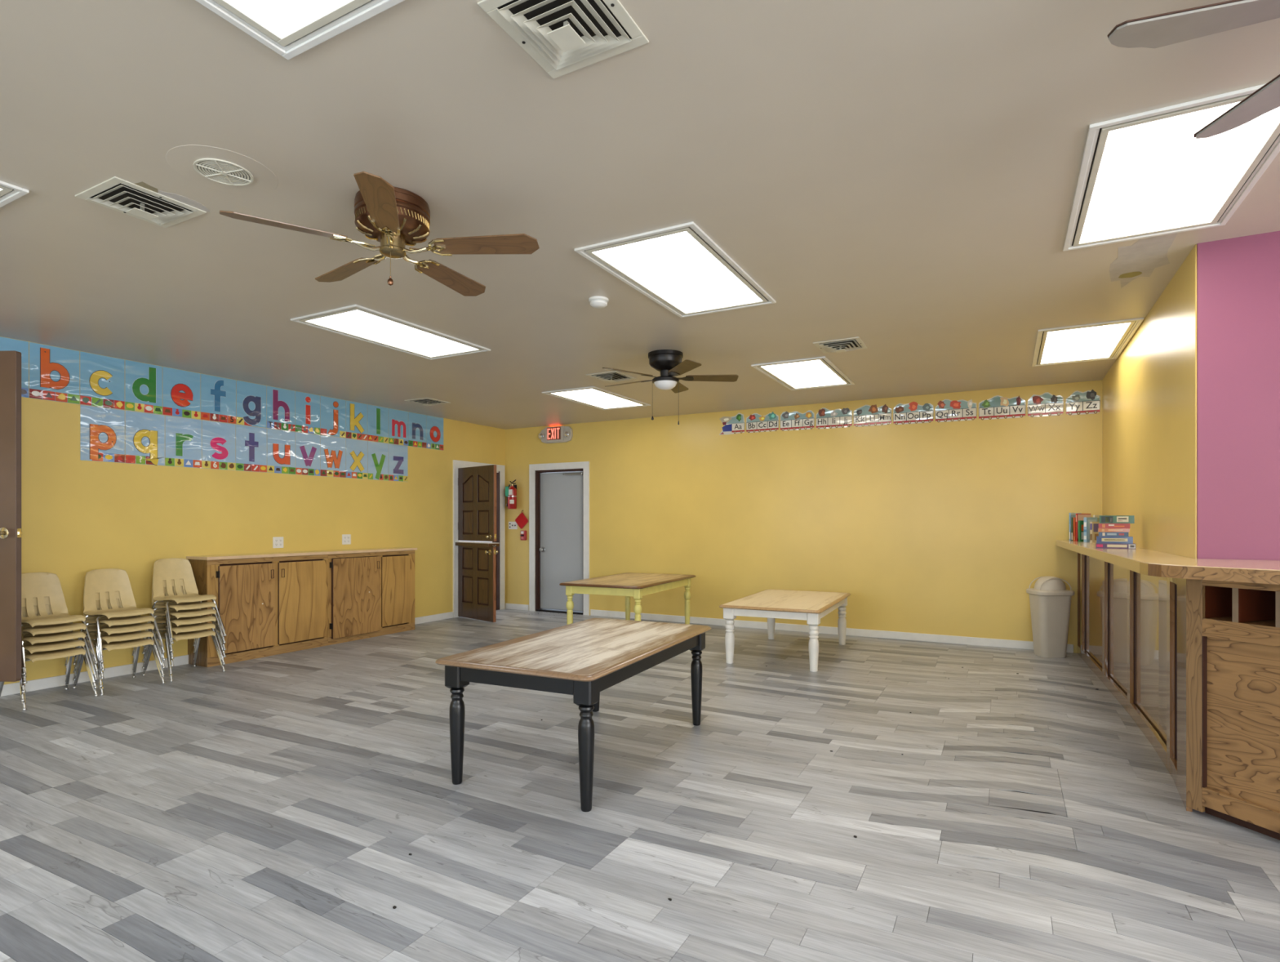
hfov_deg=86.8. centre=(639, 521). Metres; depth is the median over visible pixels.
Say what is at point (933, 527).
wall
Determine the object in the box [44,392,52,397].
picture
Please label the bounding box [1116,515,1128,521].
print
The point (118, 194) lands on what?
ceiling vent
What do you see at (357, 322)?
recessed light
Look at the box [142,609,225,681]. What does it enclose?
chair
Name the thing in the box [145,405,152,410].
picture
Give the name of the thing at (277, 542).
wall outlet
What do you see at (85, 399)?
picture
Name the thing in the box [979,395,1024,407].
print
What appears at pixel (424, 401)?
ceiling vent
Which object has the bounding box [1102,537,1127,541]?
print
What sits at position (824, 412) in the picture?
print
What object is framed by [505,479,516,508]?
fire extinguisher
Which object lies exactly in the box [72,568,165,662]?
chair
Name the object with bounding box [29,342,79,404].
poster
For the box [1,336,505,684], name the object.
wall
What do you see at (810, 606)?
table
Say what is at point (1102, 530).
book
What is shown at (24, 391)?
picture
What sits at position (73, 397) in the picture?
picture
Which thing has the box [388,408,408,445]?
poster
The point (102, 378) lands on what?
poster
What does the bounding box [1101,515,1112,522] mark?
print
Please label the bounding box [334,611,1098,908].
debris
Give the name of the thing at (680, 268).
recessed light
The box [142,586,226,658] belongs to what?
chair
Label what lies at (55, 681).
baseboard
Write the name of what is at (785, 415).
print
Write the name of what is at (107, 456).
picture
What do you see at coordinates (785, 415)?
print
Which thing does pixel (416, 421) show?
poster
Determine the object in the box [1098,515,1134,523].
book
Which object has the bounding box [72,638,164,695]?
chair
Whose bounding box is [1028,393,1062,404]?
print
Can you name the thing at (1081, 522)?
book
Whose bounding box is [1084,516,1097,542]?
book
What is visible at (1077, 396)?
print
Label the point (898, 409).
print
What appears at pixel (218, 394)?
poster
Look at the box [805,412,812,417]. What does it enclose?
print
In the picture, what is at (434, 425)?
poster
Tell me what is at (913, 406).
print
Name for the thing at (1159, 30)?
ceiling fan
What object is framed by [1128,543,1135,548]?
print
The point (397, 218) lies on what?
ceiling fan
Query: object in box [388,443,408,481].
poster
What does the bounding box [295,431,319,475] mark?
poster
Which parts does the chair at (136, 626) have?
leg, leg, leg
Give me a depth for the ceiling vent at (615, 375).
6.43 m
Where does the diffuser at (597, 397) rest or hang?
attached to the recessed light at (591, 396)
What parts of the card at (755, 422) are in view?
letter panel, letter panel, letter panel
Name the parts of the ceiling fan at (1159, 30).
blade, blade, blade, blade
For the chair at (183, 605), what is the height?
0.676 m
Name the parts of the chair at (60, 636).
leg, leg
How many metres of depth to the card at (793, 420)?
8.07 m
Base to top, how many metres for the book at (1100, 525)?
0.034 m
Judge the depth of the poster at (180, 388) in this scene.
6.18 m
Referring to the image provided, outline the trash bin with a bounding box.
[1026,576,1074,657]
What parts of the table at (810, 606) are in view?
leg, leg, leg, leg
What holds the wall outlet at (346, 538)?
attached to the wall at (79, 517)
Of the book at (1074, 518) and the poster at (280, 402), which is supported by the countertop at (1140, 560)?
the book at (1074, 518)
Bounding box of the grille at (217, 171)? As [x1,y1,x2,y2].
[196,160,250,182]
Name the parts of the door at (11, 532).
knob, latch plate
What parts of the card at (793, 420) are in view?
letter panel, letter panel, letter panel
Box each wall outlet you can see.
[272,536,283,547]
[342,533,351,544]
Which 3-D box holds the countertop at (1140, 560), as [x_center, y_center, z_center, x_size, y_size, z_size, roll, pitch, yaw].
[3.255,0.212,4.074,1.531,0.056,5.742,0,0,11]
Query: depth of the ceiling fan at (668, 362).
5.52 m
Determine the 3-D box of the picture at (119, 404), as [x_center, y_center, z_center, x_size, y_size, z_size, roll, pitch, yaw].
[-4.424,-0.995,5.750,0.001,0.059,0.049,0,0,28]
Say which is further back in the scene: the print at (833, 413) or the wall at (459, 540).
the wall at (459, 540)
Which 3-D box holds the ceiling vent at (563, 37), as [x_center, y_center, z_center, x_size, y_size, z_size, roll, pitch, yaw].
[-0.204,-1.367,1.882,0.338,0.048,0.348,0,0,28]
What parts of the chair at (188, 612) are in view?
leg, leg, leg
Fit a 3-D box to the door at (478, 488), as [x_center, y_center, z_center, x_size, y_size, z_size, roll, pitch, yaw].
[-2.259,0.234,9.378,0.708,2.153,1.503,0,0,-7]
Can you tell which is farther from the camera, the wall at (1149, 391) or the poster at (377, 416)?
the poster at (377, 416)
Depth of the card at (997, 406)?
7.05 m
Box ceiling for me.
[0,0,1279,429]
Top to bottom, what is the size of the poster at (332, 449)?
0.450 m
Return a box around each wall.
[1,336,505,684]
[458,540,492,542]
[505,380,1102,653]
[1102,244,1196,558]
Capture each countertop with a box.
[186,546,417,559]
[1056,539,1279,584]
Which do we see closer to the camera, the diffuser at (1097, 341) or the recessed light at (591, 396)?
the diffuser at (1097, 341)
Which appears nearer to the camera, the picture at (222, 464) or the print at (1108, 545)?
the print at (1108, 545)
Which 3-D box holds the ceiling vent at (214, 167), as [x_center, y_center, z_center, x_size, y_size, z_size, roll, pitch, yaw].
[-1.651,-1.385,2.684,0.380,0.009,0.380,0,0,28]
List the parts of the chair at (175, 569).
leg, leg, leg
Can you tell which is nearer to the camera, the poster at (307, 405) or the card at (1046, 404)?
the card at (1046, 404)
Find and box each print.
[720,416,732,422]
[726,414,743,423]
[736,413,741,422]
[746,413,777,422]
[748,414,755,420]
[767,411,776,419]
[780,410,813,420]
[782,411,789,418]
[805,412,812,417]
[816,408,851,417]
[817,408,825,416]
[830,410,838,417]
[841,407,849,414]
[853,405,890,415]
[868,404,878,413]
[881,404,888,413]
[893,404,932,413]
[894,405,903,413]
[908,401,918,411]
[922,403,931,411]
[936,400,975,410]
[937,400,946,408]
[950,400,961,408]
[967,399,972,408]
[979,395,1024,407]
[982,399,990,407]
[1000,396,1008,406]
[1016,395,1021,404]
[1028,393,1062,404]
[1032,395,1043,404]
[1050,394,1057,403]
[1066,391,1098,402]
[1071,394,1079,401]
[1078,522,1079,539]
[1086,389,1096,399]
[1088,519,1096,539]
[1093,523,1098,531]
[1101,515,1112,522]
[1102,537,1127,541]
[1106,544,1127,546]
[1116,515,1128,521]
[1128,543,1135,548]
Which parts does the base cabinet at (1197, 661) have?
rail, rail, panel, rail, panel, rail, panel, rail, rail, rail, rail, rail, panel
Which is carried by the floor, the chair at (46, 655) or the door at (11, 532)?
the chair at (46, 655)
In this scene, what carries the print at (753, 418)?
attached to the card at (755, 422)
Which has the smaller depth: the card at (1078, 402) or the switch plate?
the card at (1078, 402)
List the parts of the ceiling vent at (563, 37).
plate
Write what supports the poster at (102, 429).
attached to the wall at (79, 517)
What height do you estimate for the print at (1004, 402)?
0.100 m
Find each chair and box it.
[0,613,97,701]
[0,647,98,710]
[21,572,97,674]
[21,596,98,683]
[21,604,97,692]
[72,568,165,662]
[72,591,165,670]
[72,598,165,679]
[72,605,164,687]
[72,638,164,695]
[142,557,226,643]
[142,573,226,651]
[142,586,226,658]
[142,594,226,666]
[142,602,225,674]
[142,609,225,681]
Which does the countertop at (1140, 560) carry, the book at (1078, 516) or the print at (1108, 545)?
the book at (1078, 516)
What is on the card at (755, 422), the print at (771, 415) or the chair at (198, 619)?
the print at (771, 415)
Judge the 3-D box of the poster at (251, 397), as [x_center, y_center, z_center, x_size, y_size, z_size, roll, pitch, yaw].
[-3.880,-1.171,6.761,0.006,0.431,0.306,0,0,28]
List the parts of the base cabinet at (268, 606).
panel, door, rail, rail, door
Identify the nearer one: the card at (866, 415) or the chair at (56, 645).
the chair at (56, 645)
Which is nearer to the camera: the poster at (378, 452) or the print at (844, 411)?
the print at (844, 411)
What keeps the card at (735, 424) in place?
attached to the wall at (933, 527)
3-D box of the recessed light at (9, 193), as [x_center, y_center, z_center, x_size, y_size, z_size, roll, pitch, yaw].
[-3.146,-1.384,2.425,0.640,0.012,1.279,0,0,28]
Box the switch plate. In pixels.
[508,521,517,528]
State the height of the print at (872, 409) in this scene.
0.100 m
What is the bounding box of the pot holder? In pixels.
[515,511,528,528]
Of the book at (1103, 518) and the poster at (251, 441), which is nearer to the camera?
the book at (1103, 518)
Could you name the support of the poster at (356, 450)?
attached to the wall at (79, 517)
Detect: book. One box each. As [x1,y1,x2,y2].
[1069,512,1081,540]
[1071,517,1073,540]
[1073,517,1075,541]
[1075,513,1090,541]
[1078,520,1084,541]
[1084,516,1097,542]
[1089,521,1099,542]
[1093,515,1099,521]
[1095,535,1133,543]
[1095,542,1135,548]
[1097,528,1129,532]
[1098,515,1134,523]
[1098,523,1129,528]
[1098,531,1128,536]
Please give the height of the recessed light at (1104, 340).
0.012 m
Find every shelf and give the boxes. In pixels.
[455,542,499,546]
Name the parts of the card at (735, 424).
letter panel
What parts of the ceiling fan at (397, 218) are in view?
blade, blade, blade, chain pull, pull chain, blade, blade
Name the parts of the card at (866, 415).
letter panel, letter panel, letter panel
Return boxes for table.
[435,617,711,811]
[559,572,695,624]
[719,589,850,671]
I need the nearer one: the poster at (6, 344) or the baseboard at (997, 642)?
the poster at (6, 344)
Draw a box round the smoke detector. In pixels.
[588,295,608,308]
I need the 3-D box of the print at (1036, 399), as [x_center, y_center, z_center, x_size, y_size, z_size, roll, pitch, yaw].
[4.058,-1.236,6.896,0.098,0.099,0.001,0,0,28]
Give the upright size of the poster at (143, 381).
0.431 m
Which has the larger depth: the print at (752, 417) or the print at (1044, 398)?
the print at (752, 417)
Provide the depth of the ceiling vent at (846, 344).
5.29 m
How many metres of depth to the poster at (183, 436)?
6.20 m
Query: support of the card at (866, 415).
attached to the wall at (933, 527)
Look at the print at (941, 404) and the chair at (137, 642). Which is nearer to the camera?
the chair at (137, 642)
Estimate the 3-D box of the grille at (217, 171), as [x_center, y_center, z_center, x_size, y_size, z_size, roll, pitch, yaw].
[-1.651,-1.389,2.684,0.194,0.001,0.194,0,0,28]
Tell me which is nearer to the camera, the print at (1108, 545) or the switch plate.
the print at (1108, 545)
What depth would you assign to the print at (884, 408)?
7.60 m
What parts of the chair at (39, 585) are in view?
leg, leg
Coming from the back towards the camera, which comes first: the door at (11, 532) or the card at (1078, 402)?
the card at (1078, 402)
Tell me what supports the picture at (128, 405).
attached to the poster at (143, 381)
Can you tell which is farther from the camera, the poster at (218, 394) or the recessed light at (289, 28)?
the poster at (218, 394)
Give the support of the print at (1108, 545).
on the book at (1105, 545)
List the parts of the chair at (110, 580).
leg, leg, leg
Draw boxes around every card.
[720,412,744,434]
[746,411,778,432]
[779,409,814,431]
[815,407,852,428]
[853,404,891,426]
[893,401,933,424]
[934,399,977,422]
[978,395,1026,419]
[1027,391,1063,417]
[1066,389,1100,414]
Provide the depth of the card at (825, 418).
7.87 m
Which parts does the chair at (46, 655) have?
leg, leg, leg, leg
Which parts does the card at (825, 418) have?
letter panel, letter panel, letter panel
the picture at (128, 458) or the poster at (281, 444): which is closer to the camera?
the picture at (128, 458)
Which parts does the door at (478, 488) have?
rail, panel, panel, panel, panel, rail, rail, door, door, panel, panel, rail, panel, panel, knob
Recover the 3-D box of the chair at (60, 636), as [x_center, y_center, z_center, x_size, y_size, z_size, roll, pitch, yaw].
[-4.373,0.847,4.990,0.470,0.676,0.449,0,0,29]
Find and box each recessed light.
[0,180,29,207]
[195,0,404,59]
[290,304,490,359]
[542,386,650,409]
[574,221,776,317]
[751,355,854,390]
[1031,317,1143,366]
[1062,83,1279,251]
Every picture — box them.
[21,388,26,394]
[31,391,40,395]
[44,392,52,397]
[57,393,65,399]
[70,395,77,400]
[82,396,88,403]
[104,400,112,404]
[105,454,112,459]
[116,401,122,408]
[126,403,133,408]
[126,456,133,461]
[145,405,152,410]
[183,411,190,415]
[220,462,226,467]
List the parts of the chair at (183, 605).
leg, leg, leg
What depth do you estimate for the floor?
2.93 m
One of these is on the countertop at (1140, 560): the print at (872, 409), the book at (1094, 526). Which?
the book at (1094, 526)
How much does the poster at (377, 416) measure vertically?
0.431 m
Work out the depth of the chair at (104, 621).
5.37 m
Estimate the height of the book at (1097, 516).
0.245 m
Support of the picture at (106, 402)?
attached to the poster at (102, 378)
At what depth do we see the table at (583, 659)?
3.37 m
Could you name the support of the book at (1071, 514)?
on the countertop at (1140, 560)
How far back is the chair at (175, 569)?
5.89 m
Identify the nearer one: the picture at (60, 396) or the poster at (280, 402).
the picture at (60, 396)
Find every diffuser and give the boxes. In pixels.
[226,0,349,37]
[551,388,641,408]
[762,360,846,387]
[1040,322,1130,363]
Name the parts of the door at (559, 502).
knob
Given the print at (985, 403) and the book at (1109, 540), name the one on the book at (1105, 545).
the book at (1109, 540)
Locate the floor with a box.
[0,608,1279,961]
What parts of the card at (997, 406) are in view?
letter panel, letter panel, letter panel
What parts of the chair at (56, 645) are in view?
leg, leg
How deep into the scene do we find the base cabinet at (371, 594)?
7.59 m
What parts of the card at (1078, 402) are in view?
letter panel, letter panel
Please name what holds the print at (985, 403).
on the card at (997, 406)
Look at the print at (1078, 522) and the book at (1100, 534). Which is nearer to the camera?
the book at (1100, 534)
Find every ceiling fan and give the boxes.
[219,171,539,296]
[602,349,738,424]
[1107,0,1279,138]
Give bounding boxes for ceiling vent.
[75,176,206,227]
[165,144,278,194]
[404,397,449,405]
[477,0,648,78]
[586,370,635,382]
[813,337,867,353]
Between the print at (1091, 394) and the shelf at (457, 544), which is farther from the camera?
the shelf at (457, 544)
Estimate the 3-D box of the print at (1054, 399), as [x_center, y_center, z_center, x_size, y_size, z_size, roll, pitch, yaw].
[4.181,-1.238,6.830,0.064,0.091,0.001,0,0,28]
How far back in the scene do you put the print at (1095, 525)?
6.11 m
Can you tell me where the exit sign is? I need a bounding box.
[538,426,573,443]
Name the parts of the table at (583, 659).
leg, leg, leg, leg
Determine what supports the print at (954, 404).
on the card at (946, 410)
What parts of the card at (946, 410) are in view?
letter panel, letter panel, letter panel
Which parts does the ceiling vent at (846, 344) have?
plate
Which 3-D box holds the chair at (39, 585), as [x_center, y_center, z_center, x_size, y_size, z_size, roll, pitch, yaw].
[-4.371,0.722,4.986,0.470,0.676,0.449,0,0,28]
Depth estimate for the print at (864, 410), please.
7.66 m
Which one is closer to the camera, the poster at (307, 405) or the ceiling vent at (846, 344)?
the ceiling vent at (846, 344)
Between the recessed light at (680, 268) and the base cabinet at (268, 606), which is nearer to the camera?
the recessed light at (680, 268)
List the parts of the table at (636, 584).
leg, leg, leg, leg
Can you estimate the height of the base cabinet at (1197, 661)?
1.070 m
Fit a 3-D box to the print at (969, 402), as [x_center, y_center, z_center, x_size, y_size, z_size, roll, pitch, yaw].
[3.510,-1.249,7.192,0.049,0.104,0.001,0,0,28]
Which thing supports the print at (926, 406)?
on the card at (913, 412)
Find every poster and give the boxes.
[0,336,28,397]
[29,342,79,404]
[80,351,124,409]
[80,404,124,462]
[124,359,162,414]
[124,410,164,465]
[162,366,200,419]
[164,415,201,467]
[200,373,235,423]
[201,420,235,470]
[235,424,266,472]
[236,380,266,427]
[266,385,295,431]
[266,428,295,474]
[295,391,319,434]
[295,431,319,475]
[320,395,346,437]
[320,435,346,477]
[346,400,367,440]
[346,438,368,479]
[367,404,388,443]
[368,440,388,480]
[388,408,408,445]
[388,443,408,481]
[408,411,426,448]
[426,414,443,449]
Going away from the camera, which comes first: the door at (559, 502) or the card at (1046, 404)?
the card at (1046, 404)
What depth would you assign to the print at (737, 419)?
8.44 m
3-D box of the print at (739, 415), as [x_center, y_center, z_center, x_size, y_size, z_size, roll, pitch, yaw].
[1.230,-1.291,8.423,0.065,0.098,0.001,0,0,28]
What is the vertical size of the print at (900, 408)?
0.100 m
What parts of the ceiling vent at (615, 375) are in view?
plate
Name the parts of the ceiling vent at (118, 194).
plate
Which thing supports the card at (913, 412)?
attached to the wall at (933, 527)
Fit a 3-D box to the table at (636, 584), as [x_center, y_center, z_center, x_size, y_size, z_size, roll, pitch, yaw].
[-0.087,0.979,7.701,0.960,0.662,1.660,0,0,25]
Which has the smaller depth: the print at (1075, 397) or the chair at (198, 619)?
the chair at (198, 619)
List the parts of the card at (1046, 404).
letter panel, letter panel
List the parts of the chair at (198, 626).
leg, leg, leg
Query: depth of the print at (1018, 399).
6.98 m
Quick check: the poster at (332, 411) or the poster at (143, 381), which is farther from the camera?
the poster at (332, 411)
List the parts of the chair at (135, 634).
leg, leg, leg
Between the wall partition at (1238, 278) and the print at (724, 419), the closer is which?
the wall partition at (1238, 278)
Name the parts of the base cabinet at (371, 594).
door, rail, rail, door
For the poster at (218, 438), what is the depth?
6.47 m
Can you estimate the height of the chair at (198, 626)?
0.676 m
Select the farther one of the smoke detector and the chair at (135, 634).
the chair at (135, 634)
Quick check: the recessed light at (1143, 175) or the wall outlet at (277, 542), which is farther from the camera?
the wall outlet at (277, 542)
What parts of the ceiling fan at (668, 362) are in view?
blade, blade, pull chain, lamp shade, blade, blade, blade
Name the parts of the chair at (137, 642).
leg, leg, leg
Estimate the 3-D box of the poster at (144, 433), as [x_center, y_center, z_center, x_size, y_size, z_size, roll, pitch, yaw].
[-4.331,-0.725,5.925,0.006,0.455,0.308,0,0,28]
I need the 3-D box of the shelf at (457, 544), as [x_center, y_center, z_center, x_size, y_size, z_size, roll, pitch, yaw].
[-2.186,0.303,9.042,0.810,0.043,0.175,0,0,43]
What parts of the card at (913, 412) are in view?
letter panel, letter panel, letter panel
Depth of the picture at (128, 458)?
5.82 m
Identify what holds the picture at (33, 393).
attached to the poster at (54, 371)
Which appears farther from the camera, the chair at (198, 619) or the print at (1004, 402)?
the print at (1004, 402)
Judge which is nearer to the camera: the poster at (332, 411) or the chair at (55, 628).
the chair at (55, 628)
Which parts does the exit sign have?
plate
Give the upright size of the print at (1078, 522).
0.156 m
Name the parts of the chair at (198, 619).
leg, leg, leg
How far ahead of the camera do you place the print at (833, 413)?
7.87 m
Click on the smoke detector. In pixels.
(597, 302)
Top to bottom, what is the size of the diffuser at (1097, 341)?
0.004 m
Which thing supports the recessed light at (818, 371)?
in the ceiling
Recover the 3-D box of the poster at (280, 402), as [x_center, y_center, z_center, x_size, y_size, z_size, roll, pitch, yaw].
[-3.731,-1.171,7.035,0.006,0.431,0.311,0,0,28]
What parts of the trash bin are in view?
swing lid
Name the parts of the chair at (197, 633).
leg, leg, leg, leg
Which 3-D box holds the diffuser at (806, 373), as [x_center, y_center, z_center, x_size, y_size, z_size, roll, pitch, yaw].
[1.572,-1.388,6.396,0.526,0.004,1.146,0,0,28]
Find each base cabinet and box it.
[187,554,328,666]
[328,550,414,644]
[1077,552,1279,839]
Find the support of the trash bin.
on the floor
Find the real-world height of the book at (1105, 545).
0.034 m
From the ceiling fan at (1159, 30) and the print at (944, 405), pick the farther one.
the print at (944, 405)
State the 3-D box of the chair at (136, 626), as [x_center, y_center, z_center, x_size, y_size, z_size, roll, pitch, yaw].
[-4.154,0.847,5.397,0.470,0.676,0.449,0,0,28]
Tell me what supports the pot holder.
hanging from the wall hook
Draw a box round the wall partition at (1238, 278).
[1196,231,1279,559]
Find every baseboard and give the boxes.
[0,611,453,696]
[505,603,1073,653]
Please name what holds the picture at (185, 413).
attached to the poster at (180, 388)
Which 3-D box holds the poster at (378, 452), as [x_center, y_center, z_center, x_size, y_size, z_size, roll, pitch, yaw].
[-3.143,-0.727,8.126,0.006,0.450,0.301,0,0,28]
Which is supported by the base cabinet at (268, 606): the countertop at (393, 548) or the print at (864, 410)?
the countertop at (393, 548)
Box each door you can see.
[0,350,22,681]
[453,459,504,622]
[528,461,589,615]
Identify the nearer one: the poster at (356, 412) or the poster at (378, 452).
the poster at (356, 412)
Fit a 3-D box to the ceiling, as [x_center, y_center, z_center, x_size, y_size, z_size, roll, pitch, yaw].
[0.511,-1.439,2.452,12.070,0.102,11.440,0,0,28]
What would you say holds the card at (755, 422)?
attached to the wall at (933, 527)
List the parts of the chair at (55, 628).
leg, leg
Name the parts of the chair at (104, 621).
leg, leg, leg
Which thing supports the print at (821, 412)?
on the card at (825, 418)

